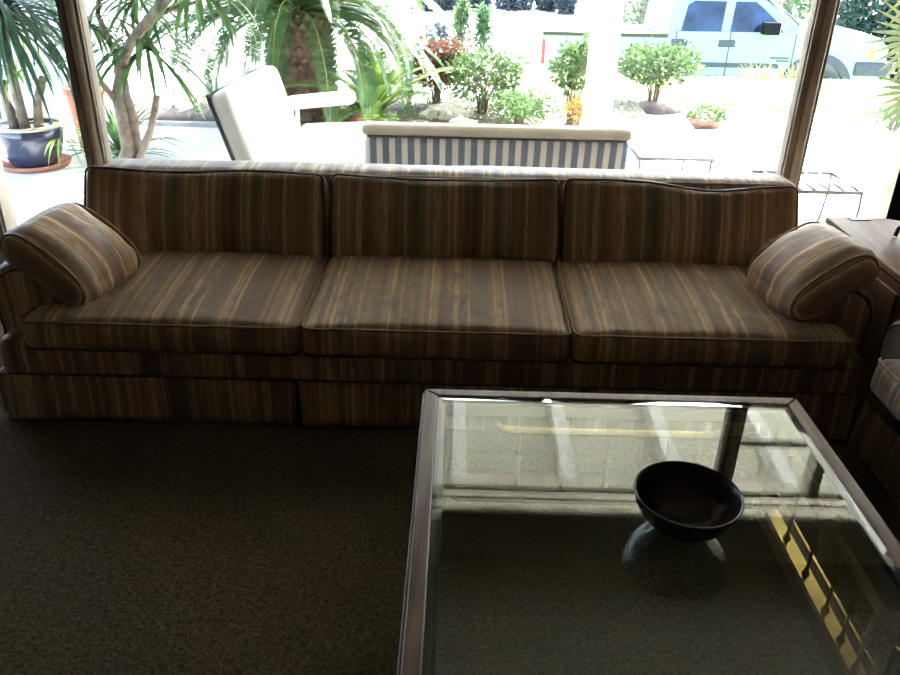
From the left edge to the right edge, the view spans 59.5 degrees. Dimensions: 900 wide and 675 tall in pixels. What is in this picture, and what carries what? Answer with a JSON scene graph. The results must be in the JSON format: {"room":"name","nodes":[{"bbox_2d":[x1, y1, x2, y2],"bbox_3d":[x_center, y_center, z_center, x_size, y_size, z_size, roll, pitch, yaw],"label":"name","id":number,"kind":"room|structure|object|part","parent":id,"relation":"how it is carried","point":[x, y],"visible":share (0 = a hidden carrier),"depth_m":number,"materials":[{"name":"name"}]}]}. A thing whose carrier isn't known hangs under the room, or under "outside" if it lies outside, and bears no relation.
{"room":"living room","nodes":[
{"label":"living room","id":0,"kind":"room"},
{"bbox_2d":[0,320,899,674],"bbox_3d":[0.010,1.673,0.268,6.100,0.060,8.150,1,27,0],"label":"floor","id":1,"kind":"structure","parent":0,"point":[127,547],"depth_m":2.22,"materials":[{"name":"carpet"}]},
{"bbox_2d":[0,158,873,439],"bbox_3d":[-0.063,-0.213,3.052,3.084,0.728,0.997,1,27,0],"label":"sofa","id":2,"kind":"object","parent":1,"relation":"on","point":[270,292],"visible":0.95,"depth_m":2.79,"materials":[{"name":"fabric"}]},
{"bbox_3d":[-1.583,-0.007,3.192,0.031,0.176,0.908,1,27,0],"label":"skirt panel","id":3,"kind":"part","parent":2,"relation":"part of","materials":[{"name":"fabric"}]},
{"bbox_3d":[-1.454,-0.277,3.106,0.299,0.359,0.815,1,27,0],"label":"arm","id":4,"kind":"part","parent":2,"relation":"part of","materials":[{"name":"fabric"}]},
{"bbox_2d":[0,202,140,304],"bbox_3d":[-1.338,-0.298,2.796,0.332,0.290,0.363,8,28,13],"label":"throw pillow","id":5,"kind":"object","parent":2,"relation":"on","point":[64,248],"visible":0.97,"depth_m":2.69,"materials":[{"name":"fabric"}]},
{"bbox_3d":[-1.056,0.219,2.773,1.040,0.175,0.033,1,27,0],"label":"skirt panel","id":6,"kind":"part","parent":2,"relation":"part of","materials":[{"name":"fabric"}]},
{"bbox_2d":[21,251,327,353],"bbox_3d":[-0.963,-0.152,2.925,0.945,0.182,0.686,1,27,0],"label":"seat cushion","id":7,"kind":"object","parent":2,"relation":"on","point":[175,302],"depth_m":2.69,"materials":[{"name":"fabric"}]},
{"bbox_2d":[86,168,329,256],"bbox_3d":[-0.970,-0.492,3.175,0.975,0.373,0.198,1,5,0],"label":"cushion","id":8,"kind":"object","parent":2,"relation":"on","point":[265,212],"depth_m":3.09,"materials":[{"name":"fabric"}]},
{"bbox_3d":[-0.063,-0.093,3.122,2.982,0.151,0.902,1,27,0],"label":"rail","id":9,"kind":"part","parent":2,"relation":"part of","materials":[{"name":"fabric"}]},
{"bbox_3d":[-0.070,0.021,3.184,2.940,0.150,0.858,1,27,0],"label":"under frame","id":10,"kind":"part","parent":2,"relation":"part of","materials":[{"name":"brown fabric"}]},
{"bbox_3d":[-0.057,0.244,2.767,0.947,0.176,0.033,1,27,0],"label":"skirt panel","id":11,"kind":"part","parent":2,"relation":"part of","materials":[{"name":"fabric"}]},
{"bbox_2d":[302,256,569,360],"bbox_3d":[-0.042,-0.129,2.921,0.920,0.181,0.685,1,27,0],"label":"seat cushion","id":12,"kind":"object","parent":2,"relation":"on","point":[355,308],"depth_m":2.71,"materials":[{"name":"fabric"}]},
{"bbox_2d":[328,176,559,262],"bbox_3d":[-0.022,-0.465,3.169,0.930,0.353,0.197,1,5,0],"label":"cushion","id":13,"kind":"object","parent":2,"relation":"on","point":[499,219],"depth_m":3.08,"materials":[{"name":"fabric"}]},
{"bbox_3d":[-0.022,-0.460,3.368,2.868,0.535,0.207,1,27,0],"label":"frame","id":14,"kind":"part","parent":2,"relation":"part of","materials":[{"name":"fabric"}]},
{"bbox_2d":[558,179,796,266],"bbox_3d":[0.906,-0.446,3.164,0.945,0.360,0.199,1,5,0],"label":"cushion","id":15,"kind":"object","parent":2,"relation":"on","point":[676,222],"depth_m":3.08,"materials":[{"name":"fabric"}]},
{"bbox_2d":[555,259,851,367],"bbox_3d":[0.881,-0.106,2.913,0.945,0.180,0.684,1,27,0],"label":"seat cushion","id":16,"kind":"object","parent":2,"relation":"on","point":[617,313],"depth_m":2.68,"materials":[{"name":"fabric"}]},
{"bbox_3d":[0.919,0.268,2.761,0.994,0.175,0.031,1,27,0],"label":"skirt panel","id":17,"kind":"part","parent":2,"relation":"part of","materials":[{"name":"fabric"}]},
{"bbox_3d":[1.330,-0.208,3.088,0.299,0.359,0.815,1,27,0],"label":"arm","id":18,"kind":"part","parent":2,"relation":"part of","materials":[{"name":"fabric"}]},
{"bbox_2d":[746,221,878,320],"bbox_3d":[1.268,-0.236,2.779,0.319,0.276,0.353,-4,28,-11],"label":"throw pillow","id":19,"kind":"object","parent":2,"relation":"on","point":[802,273],"visible":1,"depth_m":2.67,"materials":[{"name":"fabric"}]},
{"bbox_3d":[1.438,0.067,3.173,0.029,0.174,0.908,1,27,0],"label":"skirt panel","id":20,"kind":"part","parent":2,"relation":"part of","materials":[{"name":"fabric"}]},
{"bbox_2d":[397,389,899,674],"bbox_3d":[0.454,0.584,1.901,1.094,0.401,1.094,1,27,0],"label":"coffee table","id":21,"kind":"object","parent":1,"relation":"on","point":[846,651],"visible":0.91,"depth_m":2.13,"materials":[{"name":"clear glass"}]},
{"bbox_3d":[-0.042,0.366,2.365,0.054,0.345,0.054,1,27,0],"label":"leg","id":22,"kind":"part","parent":21,"relation":"part of","materials":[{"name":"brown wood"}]},
{"bbox_3d":[0.464,0.263,2.264,0.670,0.034,0.033,1,27,0],"label":"brass rail","id":23,"kind":"part","parent":21,"relation":"part of","materials":[{"name":"gold metal"}]},
{"bbox_3d":[0.451,0.684,1.951,1.076,0.047,1.076,1,27,0],"label":"frame","id":24,"kind":"part","parent":21,"relation":"part of","materials":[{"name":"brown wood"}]},
{"bbox_2d":[634,461,744,542],"bbox_3d":[0.520,0.383,1.744,0.234,0.102,0.234,1,27,0],"label":"bowl","id":25,"kind":"object","parent":21,"relation":"on","point":[688,502],"visible":1,"depth_m":1.78,"materials":[{"name":"black ceramic"}]},
{"bbox_3d":[0.966,0.392,2.359,0.054,0.345,0.054,1,27,0],"label":"leg","id":26,"kind":"part","parent":21,"relation":"part of","materials":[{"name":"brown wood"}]},
{"bbox_3d":[0.926,0.489,1.843,0.033,0.034,0.670,1,27,0],"label":"brass rail","id":27,"kind":"part","parent":21,"relation":"part of","materials":[{"name":"gold metal"}]},
{"bbox_2d":[825,217,899,418],"bbox_3d":[1.945,-0.055,2.987,0.912,0.603,0.660,1,27,0],"label":"side table","id":28,"kind":"object","parent":1,"relation":"on","point":[876,234],"visible":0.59,"depth_m":2.80,"materials":[{"name":"brown wood"}]},
{"bbox_3d":[1.501,-0.078,2.984,0.010,0.430,0.550,1,27,0],"label":"panel","id":29,"kind":"part","parent":28,"relation":"part of","materials":[{"name":"brown wood"}]},
{"bbox_2d":[893,225,899,236],"bbox_3d":[1.780,-0.476,2.932,0.185,0.191,0.194,15,30,25],"label":"easel","id":30,"kind":"object","parent":28,"relation":"on","point":[897,230],"visible":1,"depth_m":2.93,"materials":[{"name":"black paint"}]},
{"bbox_2d":[886,169,899,220],"bbox_3d":[1.772,-0.560,2.869,0.260,0.293,0.100,15,30,25],"label":"picture frame","id":31,"kind":"object","parent":30,"relation":"on","point":[893,213],"visible":1,"depth_m":2.93,"materials":[{"name":"black paint"}]},
{"bbox_3d":[1.751,-0.427,2.900,0.210,0.029,0.024,15,30,25],"label":"frame rail","id":32,"kind":"part","parent":31,"relation":"part of","materials":[{"name":"black paint"}]},
{"bbox_2d":[895,197,899,213],"bbox_3d":[1.772,-0.560,2.869,0.210,0.243,0.078,15,30,25],"label":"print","id":33,"kind":"object","parent":31,"relation":"on","point":[897,199],"depth_m":2.93},
{"bbox_2d":[848,320,899,507],"bbox_3d":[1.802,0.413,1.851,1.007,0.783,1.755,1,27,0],"label":"armchair","id":34,"kind":"object","parent":1,"relation":"on","point":[875,435],"visible":1,"depth_m":2.54,"materials":[{"name":"fabric"}]},
{"bbox_3d":[1.407,0.481,2.366,0.028,0.175,0.848,1,27,0],"label":"skirt panel","id":35,"kind":"part","parent":34,"relation":"part of","materials":[{"name":"fabric"}]},
{"bbox_3d":[1.814,0.110,2.512,0.805,0.339,0.268,1,27,0],"label":"arm","id":36,"kind":"part","parent":34,"relation":"part of","materials":[{"name":"fabric"}]},
{"bbox_2d":[870,359,899,421],"bbox_3d":[1.667,0.279,2.166,0.719,0.184,0.715,1,27,0],"label":"seat cushion","id":37,"kind":"object","parent":34,"relation":"on","point":[885,383],"depth_m":2.38,"materials":[{"name":"fabric"}]},
{"bbox_3d":[0.081,-0.250,3.867,6.100,0.075,0.130,1,27,0],"label":"trim","id":38,"kind":"structure","parent":1,"relation":"on","visible":0},
{"bbox_2d":[0,155,17,264],"bbox_3d":[-2.138,-1.148,3.436,0.125,1.880,0.112,1,27,0],"label":"trim","id":39,"kind":"structure","parent":38,"relation":"on","point":[8,221],"depth_m":3.70,"materials":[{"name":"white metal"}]},
{"bbox_2d":[55,0,111,166],"bbox_3d":[-1.595,-1.131,3.427,0.095,1.880,0.084,1,27,0],"label":"window frame","id":40,"kind":"structure","parent":38,"relation":"on","point":[72,15],"depth_m":3.41,"materials":[{"name":"brown wood"}]},
{"bbox_2d":[776,0,840,188],"bbox_3d":[1.544,-1.054,3.407,0.095,1.880,0.084,1,27,0],"label":"window frame","id":41,"kind":"structure","parent":38,"relation":"on","point":[823,14],"depth_m":3.37,"materials":[{"name":"brown wood"}]},
{"bbox_2d":[875,129,899,218],"bbox_3d":[2.041,-1.044,3.409,0.055,1.880,0.112,1,27,0],"label":"trim","id":42,"kind":"structure","parent":38,"relation":"on","point":[894,166],"depth_m":3.59,"materials":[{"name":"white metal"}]},
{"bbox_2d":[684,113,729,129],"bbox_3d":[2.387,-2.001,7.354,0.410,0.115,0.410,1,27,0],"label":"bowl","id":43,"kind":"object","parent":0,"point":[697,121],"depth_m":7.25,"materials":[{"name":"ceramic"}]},
{"label":"outside","id":44,"kind":"structure","parent":0,"visible":0},
{"bbox_2d":[95,0,881,19],"bbox_3d":[3.167,-17.955,35.046,85.001,5.665,17.154,1,27,0],"label":"bank","id":45,"kind":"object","parent":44,"point":[583,7],"visible":0.17,"depth_m":29.92,"materials":[{"name":"white"}]},
{"bbox_2d":[416,0,444,11],"bbox_3d":[-0.722,-12.599,29.068,1.240,1.381,1.167,1,27,0],"label":"shrub","id":46,"kind":"object","parent":45,"relation":"on","point":[438,2],"visible":0.44,"depth_m":29.06,"materials":[{"name":"green plant"}]},
{"bbox_2d":[437,0,460,12],"bbox_3d":[-0.063,-12.654,29.357,1.094,1.236,1.127,1,27,0],"label":"shrub","id":47,"kind":"object","parent":45,"relation":"on","point":[448,4],"visible":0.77,"depth_m":29.25,"materials":[{"name":"plant"}]},
{"bbox_2d":[468,0,492,12],"bbox_3d":[1.115,-12.701,29.645,1.051,1.126,1.116,1,27,0],"label":"shrub","id":48,"kind":"object","parent":45,"relation":"on","point":[472,2],"visible":0.62,"depth_m":29.52,"materials":[{"name":"plant"}]},
{"bbox_2d":[493,0,525,13],"bbox_3d":[2.246,-12.460,29.085,1.359,1.221,1.295,1,27,0],"label":"shrub","id":49,"kind":"object","parent":45,"relation":"on","point":[506,4],"visible":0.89,"depth_m":28.88,"materials":[{"name":"plant"}]},
{"bbox_2d":[511,0,536,9],"bbox_3d":[2.663,-12.643,29.290,1.308,1.419,1.211,1,27,0],"label":"shrub","id":50,"kind":"object","parent":45,"relation":"on","point":[529,6],"visible":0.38,"depth_m":29.26,"materials":[{"name":"plant"}]},
{"bbox_2d":[534,0,557,11],"bbox_3d":[3.671,-12.665,29.673,1.029,1.118,1.100,1,27,0],"label":"shrub","id":51,"kind":"object","parent":45,"relation":"on","point":[548,5],"visible":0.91,"depth_m":29.51,"materials":[{"name":"plant"}]},
{"bbox_2d":[554,0,578,14],"bbox_3d":[4.309,-12.352,29.092,0.944,1.165,0.958,1,27,0],"label":"shrub","id":52,"kind":"object","parent":45,"relation":"on","point":[566,7],"visible":0.98,"depth_m":28.97,"materials":[{"name":"plant"}]},
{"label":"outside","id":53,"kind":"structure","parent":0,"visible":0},
{"bbox_2d":[107,68,496,97],"bbox_3d":[-6.657,-3.151,10.598,14.400,1.188,3.706,1,27,0],"label":"yard","id":54,"kind":"structure","parent":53,"point":[191,83],"depth_m":9.16,"materials":[{"name":"concrete"}]},
{"bbox_2d":[408,7,414,82],"bbox_3d":[-0.443,-3.392,9.172,0.074,0.895,0.074,12,29,20],"label":"lamp post","id":55,"kind":"object","parent":54,"relation":"on","point":[411,14],"visible":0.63,"depth_m":9.02,"materials":[{"name":"grey metal"}]},
{"bbox_3d":[-0.444,-3.332,9.203,0.044,0.760,0.042,1,27,0],"label":"post","id":56,"kind":"part","parent":55,"relation":"part of","materials":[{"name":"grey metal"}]},
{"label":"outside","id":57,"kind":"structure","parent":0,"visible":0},
{"bbox_2d":[647,109,899,141],"bbox_3d":[7.973,-1.902,7.641,12.250,0.105,1.400,1,27,0],"label":"garden path","id":58,"kind":"structure","parent":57,"point":[826,126],"depth_m":7.65,"materials":[{"name":"concrete"}]},
{"bbox_2d":[684,102,729,129],"bbox_3d":[2.381,-2.052,7.325,0.424,0.232,0.419,1,27,0],"label":"bowl planter","id":59,"kind":"object","parent":58,"relation":"on","point":[702,119],"visible":0.96,"depth_m":7.25,"materials":[{"name":"ceramic"}]},
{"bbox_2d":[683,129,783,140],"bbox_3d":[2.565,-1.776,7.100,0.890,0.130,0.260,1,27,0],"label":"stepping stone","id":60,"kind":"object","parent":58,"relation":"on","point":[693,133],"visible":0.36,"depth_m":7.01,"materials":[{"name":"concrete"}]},
{"bbox_2d":[864,101,899,129],"bbox_3d":[4.215,-2.097,7.493,0.582,0.270,0.492,-20,34,-35],"label":"shrub","id":61,"kind":"object","parent":58,"relation":"on","point":[882,108],"visible":0.53,"depth_m":7.49,"materials":[{"name":"green plant"}]},
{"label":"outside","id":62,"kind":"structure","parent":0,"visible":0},
{"bbox_2d":[496,72,898,113],"bbox_3d":[7.335,-2.706,10.307,13.600,1.195,4.156,1,27,0],"label":"lawn","id":63,"kind":"structure","parent":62,"point":[542,80],"depth_m":9.04,"materials":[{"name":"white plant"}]},
{"bbox_2d":[630,99,684,114],"bbox_3d":[2.093,-2.438,8.264,0.760,0.085,0.754,1,27,0],"label":"soil mound","id":64,"kind":"object","parent":63,"relation":"on","point":[661,107],"visible":0.69,"depth_m":8.08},
{"bbox_2d":[617,34,705,101],"bbox_3d":[2.142,-2.730,8.136,0.949,0.726,1.020,10,28,16],"label":"rounded shrub","id":65,"kind":"object","parent":64,"relation":"on","point":[670,63],"visible":0.98,"depth_m":7.96,"materials":[{"name":"green plant"}]},
{"bbox_2d":[615,73,899,108],"bbox_3d":[4.786,-2.912,9.315,5.728,0.110,2.243,1,27,0],"label":"blades","id":66,"kind":"object","parent":63,"relation":"on","point":[726,76],"visible":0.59,"depth_m":9.20,"materials":[{"name":"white plant"}]},
{"bbox_2d":[739,61,797,80],"bbox_3d":[4.073,-3.381,9.967,0.891,0.281,0.440,1,27,0],"label":"grass tuft","id":67,"kind":"object","parent":63,"relation":"on","point":[749,69],"visible":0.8,"depth_m":9.99,"materials":[{"name":"plant"}]},
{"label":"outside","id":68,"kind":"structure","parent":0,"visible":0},
{"bbox_2d":[0,123,894,228],"bbox_3d":[2.459,-0.930,5.502,13.200,0.120,3.440,1,27,0],"label":"patio slab","id":69,"kind":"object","parent":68,"point":[864,166],"visible":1,"depth_m":6.12,"materials":[{"name":"concrete"}]},
{"bbox_2d":[0,0,112,172],"bbox_3d":[-3.089,-1.842,5.331,1.517,1.447,1.417,19,32,31],"label":"dracaena","id":70,"kind":"object","parent":69,"relation":"on","point":[26,141],"visible":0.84,"depth_m":5.49,"materials":[{"name":"plant"}]},
{"bbox_2d":[0,116,63,167],"bbox_3d":[-3.033,-1.412,5.710,0.488,0.293,0.488,1,27,0],"label":"pot","id":71,"kind":"object","parent":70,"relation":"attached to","point":[24,143],"depth_m":5.59,"materials":[{"name":"blue ceramic"}]},
{"bbox_2d":[18,22,47,115],"bbox_3d":[-3.325,-2.455,6.006,0.238,1.892,0.036,-2,27,-7],"label":"bamboo pole","id":72,"kind":"object","parent":70,"relation":"attached to","point":[25,47],"visible":0.02,"depth_m":6.23,"materials":[{"name":"white"}]},
{"bbox_2d":[62,85,104,148],"bbox_3d":[-2.856,-1.744,6.229,0.300,0.460,0.300,1,27,0],"label":"terracotta pot","id":73,"kind":"object","parent":69,"relation":"on","point":[71,103],"visible":0.24,"depth_m":6.11,"materials":[{"name":"orange ceramic"}]},
{"bbox_2d":[51,93,185,164],"bbox_3d":[-2.510,-1.565,5.897,1.181,0.625,1.080,1,27,0],"label":"clump","id":74,"kind":"object","parent":69,"relation":"on","point":[112,130],"visible":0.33,"depth_m":5.89,"materials":[{"name":"green plant"}]},
{"bbox_2d":[40,0,261,158],"bbox_3d":[-1.920,-1.754,5.261,1.545,1.478,1.303,1,27,0],"label":"dracaena","id":75,"kind":"object","parent":69,"relation":"on","point":[127,120],"visible":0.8,"depth_m":5.09,"materials":[{"name":"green plant"}]},
{"bbox_2d":[106,119,304,127],"bbox_3d":[-0.635,-1.823,7.052,4.950,0.135,0.070,1,27,0],"label":"edging","id":76,"kind":"object","parent":69,"relation":"on","point":[158,122],"depth_m":7.01,"materials":[{"name":"concrete"}]},
{"bbox_2d":[349,114,363,121],"bbox_3d":[-0.825,-1.917,7.005,0.144,0.128,0.146,1,27,0],"label":"rock","id":77,"kind":"object","parent":76,"relation":"on","point":[355,118],"visible":0.39,"depth_m":6.95,"materials":[{"name":"stone"}]},
{"bbox_2d":[536,120,559,124],"bbox_3d":[0.875,-1.876,7.004,0.197,0.111,0.199,-6,28,-14],"label":"rock","id":78,"kind":"object","parent":76,"relation":"on","point":[543,122],"visible":0.47,"depth_m":6.96,"materials":[{"name":"white stone"}]},
{"bbox_2d":[206,66,365,162],"bbox_3d":[-0.802,-1.155,4.769,0.896,0.829,1.132,3,27,3],"label":"armchair","id":79,"kind":"object","parent":69,"relation":"on","point":[253,113],"visible":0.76,"depth_m":4.54,"materials":[{"name":"white fabric"}]},
{"bbox_3d":[-1.167,-1.261,4.665,0.021,0.533,0.991,-13,25,11],"label":"panel","id":80,"kind":"part","parent":79,"relation":"part of","materials":[{"name":"white fabric"}]},
{"bbox_2d":[211,66,298,160],"bbox_3d":[-1.112,-1.267,4.657,0.132,0.550,0.992,-13,25,11],"label":"cushion","id":81,"kind":"object","parent":79,"relation":"on","point":[254,117],"depth_m":4.41,"materials":[{"name":"white fabric"}]},
{"bbox_3d":[-1.008,-1.285,5.282,0.026,0.580,0.026,14,30,23],"label":"leg","id":82,"kind":"part","parent":79,"relation":"part of","materials":[{"name":"white paint"}]},
{"bbox_2d":[265,122,365,162],"bbox_3d":[-0.692,-1.120,4.778,0.672,0.171,1.132,0,27,4],"label":"seat cushion","id":83,"kind":"object","parent":79,"relation":"on","point":[336,142],"depth_m":4.63,"materials":[{"name":"white fabric"}]},
{"bbox_3d":[-0.843,-1.548,5.133,0.462,0.087,0.102,-3,27,6],"label":"armrest","id":84,"kind":"part","parent":79,"relation":"part of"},
{"bbox_2d":[362,121,631,169],"bbox_3d":[0.229,-0.858,4.328,1.329,0.741,0.737,1,27,0],"label":"bench","id":85,"kind":"object","parent":69,"relation":"on","point":[402,143],"visible":0.62,"depth_m":3.89,"materials":[{"name":"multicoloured fabric"}]},
{"bbox_2d":[364,135,627,169],"bbox_3d":[0.227,-0.864,3.999,1.316,0.344,0.096,1,35,0],"label":"cushion","id":86,"kind":"object","parent":85,"relation":"on","point":[546,151],"depth_m":3.90,"materials":[{"name":"multicoloured fabric"}]},
{"bbox_2d":[581,0,624,126],"bbox_3d":[1.166,-2.352,5.876,0.240,2.018,0.240,1,27,0],"label":"pillar","id":87,"kind":"structure","parent":69,"relation":"on","point":[607,15],"depth_m":5.92,"materials":[{"name":"white paint"}]},
{"bbox_2d":[607,118,714,171],"bbox_3d":[1.304,-1.075,5.106,0.452,0.456,1.086,1,27,0],"label":"patio table","id":88,"kind":"object","parent":69,"relation":"on","point":[651,140],"visible":0.63,"depth_m":4.86,"materials":[{"name":"white paint"}]},
{"bbox_3d":[1.500,-0.819,4.633,0.015,0.440,0.015,-9,29,-20],"label":"leg","id":89,"kind":"part","parent":88,"relation":"part of","materials":[{"name":"grey metal"}]},
{"bbox_2d":[748,170,863,221],"bbox_3d":[1.858,-0.622,4.244,0.465,0.460,0.385,1,27,0],"label":"stand","id":90,"kind":"object","parent":69,"relation":"on","point":[808,174],"visible":0.34,"depth_m":4.11,"materials":[{"name":"grey metal"}]},
{"bbox_3d":[2.067,-0.695,4.406,0.053,0.451,0.017,-6,28,-13],"label":"leg","id":91,"kind":"part","parent":90,"relation":"part of","materials":[{"name":"grey metal"}]},
{"bbox_3d":[2.061,-0.530,4.083,0.053,0.451,0.017,8,28,14],"label":"leg","id":92,"kind":"part","parent":90,"relation":"part of","materials":[{"name":"grey metal"}]},
{"bbox_2d":[866,0,899,144],"bbox_3d":[3.590,-2.309,6.112,0.904,1.860,0.792,1,27,0],"label":"fan palm","id":93,"kind":"object","parent":69,"relation":"on","point":[896,51],"visible":1,"depth_m":6.10,"materials":[{"name":"green plant"}]},
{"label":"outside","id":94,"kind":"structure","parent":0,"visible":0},
{"bbox_2d":[106,88,650,125],"bbox_3d":[-0.604,-2.273,7.833,4.980,0.137,1.814,1,27,0],"label":"planting bed","id":95,"kind":"object","parent":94,"point":[180,99],"visible":0.18,"depth_m":7.50,"materials":[{"name":"soil"}]},
{"bbox_2d":[107,0,454,122],"bbox_3d":[-1.452,-2.890,6.864,2.987,2.033,2.772,-13,30,-25],"label":"sago palm","id":96,"kind":"object","parent":95,"relation":"on","point":[298,43],"visible":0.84,"depth_m":6.54,"materials":[{"name":"green plant"}]},
{"bbox_2d":[285,15,465,122],"bbox_3d":[-0.844,-2.360,7.126,1.668,0.955,1.569,16,31,27],"label":"yucca plant","id":97,"kind":"object","parent":95,"relation":"on","point":[382,100],"visible":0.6,"depth_m":7.10,"materials":[{"name":"green plant"}]},
{"bbox_2d":[172,81,644,123],"bbox_3d":[-0.354,-2.273,7.716,4.435,0.188,1.582,1,27,0],"label":"ground cover","id":98,"kind":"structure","parent":95,"relation":"on","point":[220,84],"depth_m":7.48,"materials":[{"name":"green plant"}]},
{"bbox_2d":[408,34,473,103],"bbox_3d":[-0.095,-2.600,7.716,0.686,0.712,0.583,1,27,0],"label":"shrub","id":99,"kind":"object","parent":95,"relation":"on","point":[448,48],"visible":0.52,"depth_m":7.57,"materials":[{"name":"red plant"}]},
{"bbox_2d":[419,103,471,120],"bbox_3d":[-0.041,-2.079,7.333,0.496,0.193,0.287,1,27,0],"label":"rock","id":100,"kind":"object","parent":95,"relation":"on","point":[441,108],"visible":0.7,"depth_m":7.24,"materials":[{"name":"grey stone"}]},
{"bbox_2d":[448,116,477,123],"bbox_3d":[0.110,-1.856,6.897,0.261,0.162,0.225,1,27,0],"label":"rock","id":101,"kind":"object","parent":95,"relation":"on","point":[460,119],"visible":0.32,"depth_m":6.84,"materials":[{"name":"white stone"}]},
{"bbox_2d":[438,45,533,112],"bbox_3d":[0.331,-2.400,7.375,0.897,0.687,0.907,1,27,0],"label":"shrub","id":102,"kind":"object","parent":95,"relation":"on","point":[479,75],"visible":0.95,"depth_m":7.25,"materials":[{"name":"green plant"}]},
{"bbox_2d":[488,86,551,124],"bbox_3d":[0.619,-2.039,7.038,0.575,0.363,0.628,1,27,0],"label":"shrub","id":103,"kind":"object","parent":95,"relation":"on","point":[520,110],"visible":0.99,"depth_m":6.97,"materials":[{"name":"green plant"}]},
{"bbox_2d":[547,31,589,122],"bbox_3d":[1.116,-2.305,7.050,0.527,0.843,0.507,1,27,0],"label":"shrub","id":104,"kind":"object","parent":95,"relation":"on","point":[579,56],"visible":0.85,"depth_m":6.93,"materials":[{"name":"green plant"}]},
{"bbox_2d":[561,94,583,125],"bbox_3d":[1.131,-1.973,6.953,0.278,0.346,0.274,-23,36,-39],"label":"shrub","id":105,"kind":"object","parent":95,"relation":"on","point":[576,104],"visible":0.72,"depth_m":6.91,"materials":[{"name":"yellow plant"}]},
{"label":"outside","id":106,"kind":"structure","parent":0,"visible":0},
{"bbox_2d":[0,88,155,122],"bbox_3d":[-8.493,-2.381,7.967,10.800,0.190,1.900,1,27,0],"label":"ground","id":107,"kind":"structure","parent":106,"point":[135,93],"depth_m":8.41,"materials":[{"name":"concrete"}]},
{"bbox_2d":[0,0,113,118],"bbox_3d":[-5.499,-2.761,6.962,4.780,1.700,0.120,1,27,0],"label":"wall","id":108,"kind":"structure","parent":107,"relation":"on","point":[55,108],"depth_m":7.11,"materials":[{"name":"paint"}]},
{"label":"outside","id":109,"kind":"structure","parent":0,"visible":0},
{"bbox_2d":[101,10,895,77],"bbox_3d":[2.810,-7.270,20.469,85.000,0.195,18.050,1,27,0],"label":"street","id":110,"kind":"structure","parent":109,"point":[510,34],"depth_m":22.69,"materials":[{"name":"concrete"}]},
{"bbox_2d":[101,5,635,21],"bbox_3d":[2.967,-11.517,28.573,85.000,0.350,0.250,1,27,0],"label":"curb","id":111,"kind":"object","parent":110,"relation":"on","point":[405,14],"visible":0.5,"depth_m":28.43,"materials":[{"name":"concrete"}]},
{"bbox_2d":[422,16,455,48],"bbox_3d":[-0.188,-5.672,15.639,0.745,1.352,0.658,-8,29,-18],"label":"shrub","id":112,"kind":"object","parent":110,"relation":"on","point":[441,29],"visible":0.38,"depth_m":15.40,"materials":[{"name":"plant"}]},
{"bbox_2d":[449,0,472,55],"bbox_3d":[0.209,-5.718,15.033,0.469,2.003,0.432,14,30,23],"label":"shrub","id":113,"kind":"object","parent":110,"relation":"on","point":[462,12],"visible":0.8,"depth_m":14.84,"materials":[{"name":"green plant"}]},
{"bbox_2d":[471,1,494,66],"bbox_3d":[0.640,-5.648,15.298,0.492,1.654,0.457,17,31,28],"label":"shrub","id":114,"kind":"object","parent":110,"relation":"on","point":[483,28],"visible":0.79,"depth_m":15.08,"materials":[{"name":"green plant"}]},
{"bbox_2d":[622,0,649,23],"bbox_3d":[3.741,-6.509,15.744,1.476,4.973,1.464,-7,28,-16],"label":"tree","id":115,"kind":"object","parent":110,"relation":"on","point":[642,9],"visible":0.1,"depth_m":15.60,"materials":[{"name":"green plant"}]},
{"bbox_2d":[524,0,894,79],"bbox_3d":[4.292,-4.852,13.493,5.890,1.935,2.180,1,27,0],"label":"pickup truck","id":116,"kind":"object","parent":110,"relation":"on","point":[729,33],"visible":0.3,"depth_m":12.59,"materials":[{"name":"white paint"}]},
{"bbox_2d":[540,38,545,63],"bbox_3d":[1.498,-4.631,12.732,0.055,0.380,0.150,1,27,0],"label":"tail light","id":117,"kind":"object","parent":116,"relation":"attached to","point":[543,40],"depth_m":12.68,"materials":[{"name":"plastic"}]},
{"bbox_3d":[2.470,-4.839,12.565,1.980,0.050,0.065,1,27,0],"label":"bed rail","id":118,"kind":"part","parent":116,"relation":"part of","materials":[{"name":"white metal"}]},
{"bbox_3d":[3.657,-4.708,12.573,0.260,0.105,0.030,1,27,0],"label":"door handle","id":119,"kind":"part","parent":116,"relation":"part of","materials":[{"name":"white metal"}]},
{"bbox_3d":[4.417,-4.689,12.568,0.260,0.105,0.030,1,27,0],"label":"door handle","id":120,"kind":"part","parent":116,"relation":"part of","materials":[{"name":"silver metal"}]},
{"bbox_3d":[4.421,-4.399,12.720,1.780,0.070,0.025,1,27,0],"label":"moulding","id":121,"kind":"part","parent":116,"relation":"part of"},
{"bbox_2d":[760,22,781,34],"bbox_3d":[5.030,-4.844,12.353,0.260,0.180,0.170,1,27,0],"label":"mirror","id":122,"kind":"object","parent":116,"relation":"attached to","point":[767,28],"depth_m":12.29,"materials":[{"name":"plastic"}]},
{"bbox_2d":[775,0,811,19],"bbox_3d":[7.125,-7.719,16.068,2.182,5.150,1.568,1,27,0],"label":"tree","id":123,"kind":"object","parent":110,"relation":"on","point":[788,5],"visible":0.12,"depth_m":16.37,"materials":[{"name":"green plant"}]},
{"bbox_2d":[835,0,899,79],"bbox_3d":[9.520,-7.675,16.472,2.834,5.523,3.070,1,27,0],"label":"tree","id":124,"kind":"object","parent":110,"relation":"on","point":[856,9],"visible":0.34,"depth_m":16.44,"materials":[{"name":"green plant"}]}
]}

